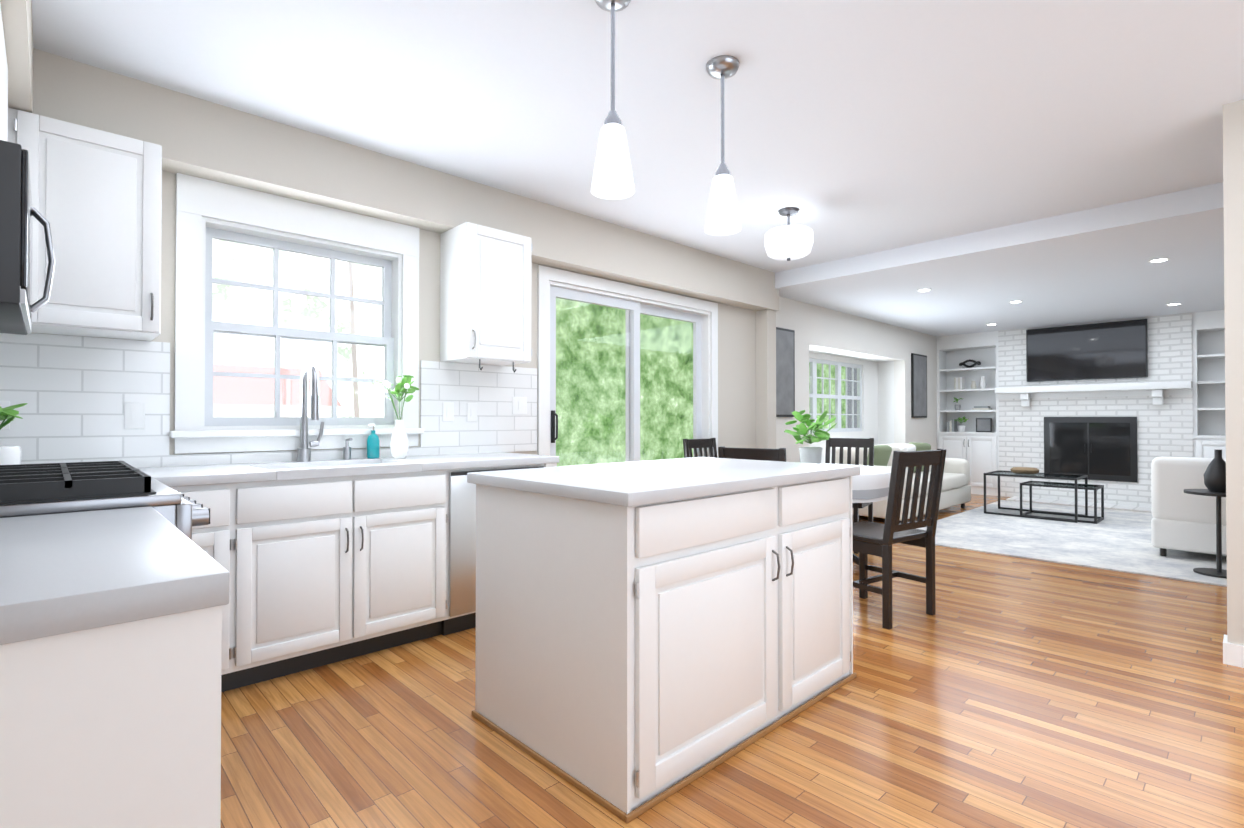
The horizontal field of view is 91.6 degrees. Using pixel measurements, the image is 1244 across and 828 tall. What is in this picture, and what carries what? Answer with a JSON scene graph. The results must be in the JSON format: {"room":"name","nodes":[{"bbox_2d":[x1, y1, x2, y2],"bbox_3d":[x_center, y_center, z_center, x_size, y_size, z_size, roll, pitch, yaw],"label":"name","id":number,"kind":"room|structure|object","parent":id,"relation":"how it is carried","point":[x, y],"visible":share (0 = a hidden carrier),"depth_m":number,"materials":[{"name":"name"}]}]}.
{"room":"dining room and kitchen","nodes":[
{"label":"dining room and kitchen","id":0,"kind":"room"},
{"bbox_2d":[0,0,39,114],"bbox_3d":[-1.702,-1.325,1.438,0.400,0.318,2.370,0,-1,-43],"label":"soffit","id":1,"kind":"structure","parent":0,"point":[23,60],"depth_m":2.02,"materials":[{"name":"beige paint"}]},
{"bbox_2d":[40,50,778,310],"bbox_3d":[-0.584,-1.269,4.255,5.900,0.378,0.179,0,-1,-43],"label":"soffit","id":2,"kind":"structure","parent":0,"point":[199,137],"depth_m":3.33,"materials":[{"name":"beige paint"}]},
{"bbox_2d":[40,171,936,463],"bbox_3d":[1.083,-0.115,6.294,11.460,2.650,0.500,0,-1,-43],"label":"wall","id":3,"kind":"structure","parent":0,"point":[880,353],"depth_m":6.66,"materials":[{"name":"beige paint"}]},
{"bbox_2d":[7,108,161,340],"bbox_3d":[-2.363,-0.750,2.421,0.798,0.810,0.380,0,-1,-43],"label":"upper cabinet","id":4,"kind":"object","parent":3,"relation":"attached to","point":[96,199],"visible":0.85,"depth_m":2.44,"materials":[{"name":"white wood"}]},
{"bbox_2d":[169,173,423,453],"bbox_3d":[-1.736,-0.477,3.348,1.250,1.340,0.220,0,-1,-43],"label":"window","id":5,"kind":"structure","parent":3,"relation":"in","point":[198,426],"depth_m":3.24,"materials":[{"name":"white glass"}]},
{"bbox_2d":[440,222,532,372],"bbox_3d":[-0.853,-0.703,3.853,0.464,0.879,0.380,0,-1,-43],"label":"upper cabinet","id":6,"kind":"object","parent":3,"relation":"attached to","point":[485,295],"visible":1,"depth_m":3.72,"materials":[{"name":"white wood"}]},
{"bbox_2d":[537,265,717,465],"bbox_3d":[0.103,0.069,5.103,2.080,2.260,0.197,0,-1,-43],"label":"sliding glass door","id":7,"kind":"structure","parent":3,"relation":"attached to","point":[634,302],"depth_m":5.07,"materials":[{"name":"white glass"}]},
{"bbox_2d":[776,327,794,416],"bbox_3d":[1.724,-0.448,6.537,0.500,0.960,0.031,0,-1,-43],"label":"picture frame","id":8,"kind":"object","parent":3,"relation":"attached to","point":[785,372],"depth_m":6.56,"materials":[{"name":"black metal"}]},
{"bbox_2d":[809,358,861,432],"bbox_3d":[2.756,-0.238,8.158,2.030,0.970,0.040,0,-1,-43],"label":"window","id":9,"kind":"structure","parent":3,"relation":"in","point":[838,397],"depth_m":8.35,"materials":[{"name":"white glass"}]},
{"bbox_2d":[911,353,926,417],"bbox_3d":[4.521,-0.424,9.190,0.550,0.960,0.031,0,-1,-43],"label":"picture frame","id":10,"kind":"object","parent":3,"relation":"attached to","point":[918,362],"depth_m":9.13,"materials":[{"name":"black metal"}]},
{"bbox_2d":[32,0,1243,272],"bbox_3d":[1.402,-1.546,1.234,7.020,0.120,7.700,0,-1,-43],"label":"ceiling","id":11,"kind":"structure","parent":0,"point":[854,128],"depth_m":2.77,"materials":[{"name":"white paint"}]},
{"bbox_2d":[591,0,634,199],"bbox_3d":[-0.032,-1.128,2.117,0.154,0.700,0.154,0,-1,-43],"label":"pendant light","id":12,"kind":"object","parent":11,"relation":"hanging from","point":[612,178],"visible":1,"depth_m":2.08,"materials":[{"name":"white glass"}]},
{"bbox_2d":[704,55,740,235],"bbox_3d":[0.425,-1.124,2.551,0.154,0.700,0.154,0,-1,-43],"label":"pendant light","id":13,"kind":"object","parent":11,"relation":"hanging from","point":[722,217],"visible":1,"depth_m":2.51,"materials":[{"name":"white glass"}]},
{"bbox_2d":[764,207,813,260],"bbox_3d":[1.194,-1.278,4.328,0.340,0.360,0.340,0,-1,-43],"label":"semi-flush ceiling light","id":14,"kind":"object","parent":11,"relation":"attached to","point":[788,242],"visible":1,"depth_m":4.21,"materials":[{"name":"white glass"}]},
{"bbox_2d":[220,494,1243,827],"bbox_3d":[3.223,1.235,3.488,12.800,0.100,8.500,0,-1,-43],"label":"floor","id":15,"kind":"structure","parent":0,"point":[996,690],"depth_m":2.22,"materials":[{"name":"brown wood"}]},
{"bbox_2d":[0,461,209,539],"bbox_3d":[-1.705,0.667,1.728,0.789,1.003,0.917,0,-1,-43],"label":"range","id":16,"kind":"object","parent":15,"relation":"on","point":[39,489],"visible":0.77,"depth_m":1.56,"materials":[{"name":"metal"}]},
{"bbox_2d":[0,506,229,827],"bbox_3d":[-1.119,0.697,1.005,0.670,0.930,0.927,0,-1,-43],"label":"base cabinet","id":17,"kind":"object","parent":15,"relation":"on","point":[110,660],"visible":1,"depth_m":0.82,"materials":[{"name":"white wood"}]},
{"bbox_2d":[165,480,256,691],"bbox_3d":[-1.934,0.732,2.625,0.437,0.890,0.656,0,-1,-43],"label":"base cabinet","id":18,"kind":"object","parent":15,"relation":"on","point":[230,537],"depth_m":2.52,"materials":[{"name":"white wood"}]},
{"bbox_2d":[257,468,452,682],"bbox_3d":[-1.499,0.736,3.038,1.033,0.890,0.656,0,-1,-43],"label":"base cabinet","id":19,"kind":"object","parent":15,"relation":"on","point":[323,562],"depth_m":2.84,"materials":[{"name":"white wood"}]},
{"bbox_2d":[137,452,558,483],"bbox_3d":[-1.578,0.270,2.967,2.700,0.040,0.656,0,-1,-43],"label":"countertop","id":20,"kind":"structure","parent":19,"relation":"on","point":[172,474],"depth_m":2.93,"materials":[{"name":"white stone"}]},
{"bbox_2d":[0,403,27,464],"bbox_3d":[-2.370,0.100,2.264,0.204,0.285,0.209,0,-1,-43],"label":"plant","id":21,"kind":"object","parent":20,"relation":"on","point":[10,455],"visible":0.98,"depth_m":2.28,"materials":[{"name":"green plant"}]},
{"bbox_2d":[297,362,352,461],"bbox_3d":[-1.559,-0.009,3.229,0.271,0.523,0.225,0,-1,-43],"label":"faucet","id":22,"kind":"object","parent":20,"relation":"on","point":[303,452],"visible":1,"depth_m":3.20,"materials":[{"name":"silver metal"}]},
{"bbox_2d":[367,424,379,458],"bbox_3d":[-1.422,0.155,3.454,0.068,0.197,0.068,0,-1,-43],"label":"soap bottle","id":23,"kind":"object","parent":20,"relation":"on","point":[373,446],"visible":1,"depth_m":3.43,"materials":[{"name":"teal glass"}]},
{"bbox_2d":[375,375,418,458],"bbox_3d":[-1.293,0.013,3.460,0.256,0.480,0.234,0,-1,-43],"label":"vase","id":24,"kind":"object","parent":20,"relation":"on","point":[399,445],"visible":1,"depth_m":3.41,"materials":[{"name":"white ceramic"}]},
{"bbox_2d":[453,460,558,632],"bbox_3d":[-0.890,0.741,3.615,0.780,0.890,0.656,0,-1,-43],"label":"dishwasher","id":25,"kind":"object","parent":15,"relation":"on","point":[464,493],"depth_m":3.24,"materials":[{"name":"silver metal"}]},
{"bbox_2d":[467,473,859,822],"bbox_3d":[0.241,0.723,2.524,1.428,0.905,0.904,0,-1,-43],"label":"kitchen island","id":26,"kind":"object","parent":15,"relation":"on","point":[650,634],"depth_m":2.02,"materials":[{"name":"white wood"}]},
{"bbox_2d":[467,457,859,500],"bbox_3d":[0.231,0.251,2.540,1.450,0.039,0.910,0,-1,-43],"label":"island countertop","id":27,"kind":"structure","parent":26,"relation":"on","point":[635,480],"depth_m":2.25,"materials":[{"name":"white stone"}]},
{"bbox_2d":[683,438,716,457],"bbox_3d":[0.862,0.710,5.329,0.430,0.983,0.493,0,-1,-43],"label":"dining chair","id":28,"kind":"object","parent":15,"relation":"on","point":[689,445],"visible":0.25,"depth_m":5.48,"materials":[{"name":"black wood"}]},
{"bbox_2d":[718,446,785,461],"bbox_3d":[0.923,0.697,3.904,0.430,0.983,0.493,0,-1,35],"label":"dining chair","id":29,"kind":"object","parent":15,"relation":"on","point":[766,454],"visible":0.1,"depth_m":3.70,"materials":[{"name":"black wood"}]},
{"bbox_2d":[825,438,873,553],"bbox_3d":[2.007,0.711,5.481,0.430,0.983,0.493,0,-1,35],"label":"dining chair","id":30,"kind":"object","parent":15,"relation":"on","point":[849,443],"visible":0.23,"depth_m":5.61,"materials":[{"name":"black wood"}]},
{"bbox_2d":[821,463,890,564],"bbox_3d":[1.453,0.804,4.704,1.259,0.776,1.234,0,-1,-43],"label":"dining table","id":31,"kind":"object","parent":15,"relation":"on","point":[870,484],"visible":0.21,"depth_m":4.15,"materials":[{"name":"wood"}]},
{"bbox_2d":[784,410,836,463],"bbox_3d":[1.446,0.191,4.685,0.418,0.448,0.366,0,-1,-43],"label":"potted plant","id":32,"kind":"object","parent":31,"relation":"on","point":[810,454],"visible":0.98,"depth_m":4.63,"materials":[{"name":"green plant"}]},
{"bbox_2d":[853,449,946,629],"bbox_3d":[1.546,0.694,3.612,0.473,0.983,0.543,0,-1,-33],"label":"dining chair","id":33,"kind":"object","parent":15,"relation":"on","point":[874,538],"visible":0.83,"depth_m":3.45,"materials":[{"name":"black wood"}]},
{"bbox_2d":[835,442,970,522],"bbox_3d":[3.455,0.789,7.462,2.200,0.862,0.940,0,-1,-43],"label":"sofa","id":34,"kind":"object","parent":15,"relation":"on","point":[956,489],"visible":0.29,"depth_m":7.26,"materials":[{"name":"fabric"}]},
{"bbox_2d":[937,331,998,495],"bbox_3d":[5.470,-0.005,9.504,0.390,2.488,0.876,0,-1,-43],"label":"built-in shelf","id":35,"kind":"object","parent":15,"relation":"on","point":[967,399],"visible":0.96,"depth_m":9.50,"materials":[{"name":"white wood"}]},
{"bbox_2d":[917,500,1226,586],"bbox_3d":[5.180,1.201,5.930,3.900,0.010,3.550,0,-1,-43],"label":"rug","id":36,"kind":"object","parent":15,"relation":"on","point":[1117,540],"visible":0.67,"depth_m":5.70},
{"bbox_2d":[984,467,1087,522],"bbox_3d":[4.927,0.925,7.216,0.600,0.563,0.920,0,-1,-43],"label":"coffee table","id":37,"kind":"object","parent":36,"relation":"on","point":[1027,472],"visible":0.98,"depth_m":7.15,"materials":[{"name":"black metal"}]},
{"bbox_2d":[1020,481,1103,523],"bbox_3d":[5.106,1.011,7.027,0.460,0.388,0.720,0,-1,-43],"label":"coffee table","id":38,"kind":"object","parent":36,"relation":"on","point":[1030,484],"visible":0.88,"depth_m":6.97,"materials":[{"name":"black metal"}]},
{"bbox_2d":[1151,456,1226,556],"bbox_3d":[5.008,0.773,5.047,0.830,0.828,0.820,0,-1,-43],"label":"armchair","id":39,"kind":"object","parent":36,"relation":"on","point":[1181,520],"visible":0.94,"depth_m":4.92,"materials":[{"name":"white fabric"}]},
{"bbox_2d":[1183,450,1226,578],"bbox_3d":[4.402,0.722,4.459,0.380,0.918,0.380,0,-1,-43],"label":"side table","id":40,"kind":"object","parent":36,"relation":"on","point":[1214,474],"visible":0.88,"depth_m":4.45,"materials":[{"name":"black metal"}]},
{"bbox_2d":[995,313,1192,512],"bbox_3d":[6.351,-0.016,8.272,0.808,2.488,2.120,0,-1,-43],"label":"fireplace","id":41,"kind":"object","parent":15,"relation":"on","point":[1115,437],"visible":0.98,"depth_m":8.16,"materials":[{"name":"brick"}]},
{"bbox_2d":[1026,319,1147,381],"bbox_3d":[6.343,-0.850,8.307,0.062,0.755,1.330,0,-1,-43],"label":"tv","id":42,"kind":"object","parent":41,"relation":"attached to","point":[1112,350],"visible":1,"depth_m":8.24,"materials":[{"name":"black glass"}]},
{"bbox_2d":[1192,310,1225,458],"bbox_3d":[7.525,-0.025,7.339,0.390,2.488,0.850,0,-1,-43],"label":"built-in shelf","id":43,"kind":"object","parent":15,"relation":"on","point":[1208,366],"visible":0.31,"depth_m":7.59,"materials":[{"name":"white wood"}]},
{"bbox_2d":[756,309,775,448],"bbox_3d":[1.485,0.074,6.232,0.160,2.270,0.139,0,-1,-43],"label":"wall","id":44,"kind":"structure","parent":0,"point":[765,378],"depth_m":6.18,"materials":[{"name":"beige paint"}]},
{"bbox_2d":[775,182,1223,335],"bbox_3d":[5.770,-1.423,5.928,5.780,0.280,8.500,0,-1,-43],"label":"ceiling","id":45,"kind":"structure","parent":0,"point":[1090,265],"depth_m":5.61,"materials":[{"name":"white paint"}]},
{"bbox_2d":[917,288,931,291],"bbox_3d":[3.118,-1.277,6.237,0.138,0.006,0.138,0,-1,38],"label":"recessed light","id":46,"kind":"object","parent":45,"relation":"in","point":[927,289],"depth_m":6.24,"materials":[{"name":"white"}]},
{"bbox_2d":[1148,258,1169,262],"bbox_3d":[4.502,-1.288,5.069,0.138,0.006,0.138,0,-1,38],"label":"recessed light","id":47,"kind":"object","parent":45,"relation":"in","point":[1149,261],"depth_m":5.06,"materials":[{"name":"white"}]},
{"bbox_2d":[1223,99,1243,667],"bbox_3d":[4.290,-0.159,1.449,0.155,2.650,4.055,0,-1,-43],"label":"wall","id":48,"kind":"structure","parent":0,"point":[1233,204],"depth_m":2.84,"materials":[{"name":"beige paint"}]},
{"bbox_3d":[-0.264,-0.176,-0.496,0.160,2.650,7.500,0,-1,-43],"label":"wall","id":49,"kind":"structure","parent":0,"visible":0},
{"bbox_2d":[0,4,7,140],"bbox_3d":[-1.923,-0.918,1.632,0.344,0.488,0.760,0,-1,-43],"label":"upper cabinet","id":50,"kind":"object","parent":49,"relation":"attached to","point":[3,98],"visible":0.58,"depth_m":1.54,"materials":[{"name":"white wood"}]},
{"bbox_2d":[0,140,54,334],"bbox_3d":[-1.880,-0.472,1.668,0.463,0.400,0.760,0,-1,-43],"label":"microwave","id":51,"kind":"object","parent":50,"relation":"attached to","point":[18,211],"visible":1,"depth_m":1.51,"materials":[{"name":"black metal"}]},
{"bbox_2d":[0,333,536,467],"bbox_3d":[-1.695,-0.041,3.303,2.988,0.588,0.012,0,-1,-43],"label":"tile backsplash","id":52,"kind":"structure","parent":49,"relation":"attached to","point":[75,393],"depth_m":2.78,"materials":[{"name":"white tile"}]},
{"bbox_2d":[0,401,9,429],"bbox_3d":[-2.557,0.006,2.473,0.075,0.120,0.008,0,-1,-43],"label":"electrical outlet plate","id":53,"kind":"object","parent":52,"relation":"attached to","point":[3,404],"depth_m":2.49,"materials":[{"name":"white plastic"}]},
{"bbox_2d":[124,403,144,428],"bbox_3d":[-2.238,0.008,2.776,0.075,0.120,0.008,0,-1,-43],"label":"electrical outlet plate","id":54,"kind":"object","parent":52,"relation":"attached to","point":[134,415],"depth_m":2.77,"materials":[{"name":"white plastic"}]},
{"bbox_2d":[443,403,453,421],"bbox_3d":[-1.106,-0.012,3.850,0.075,0.120,0.008,0,-1,-43],"label":"electrical outlet plate","id":55,"kind":"object","parent":52,"relation":"attached to","point":[448,408],"depth_m":3.85,"materials":[{"name":"white plastic"}]},
{"bbox_2d":[467,403,476,420],"bbox_3d":[-0.982,-0.011,3.967,0.075,0.120,0.008,0,-1,-43],"label":"electrical outlet plate","id":56,"kind":"object","parent":52,"relation":"attached to","point":[471,407],"depth_m":3.96,"materials":[{"name":"white plastic"}]},
{"bbox_2d":[512,397,526,413],"bbox_3d":[-0.714,-0.059,4.222,0.120,0.120,0.008,0,-1,-43],"label":"electrical outlet plate","id":57,"kind":"object","parent":52,"relation":"attached to","point":[519,404],"depth_m":4.22,"materials":[{"name":"white plastic"}]},
{"label":"outside","id":58,"kind":"structure","parent":0,"visible":0},
{"bbox_2d":[212,239,845,466],"bbox_3d":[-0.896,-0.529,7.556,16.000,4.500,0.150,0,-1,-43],"label":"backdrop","id":59,"kind":"structure","parent":58,"point":[218,307],"depth_m":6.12,"materials":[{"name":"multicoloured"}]}
]}

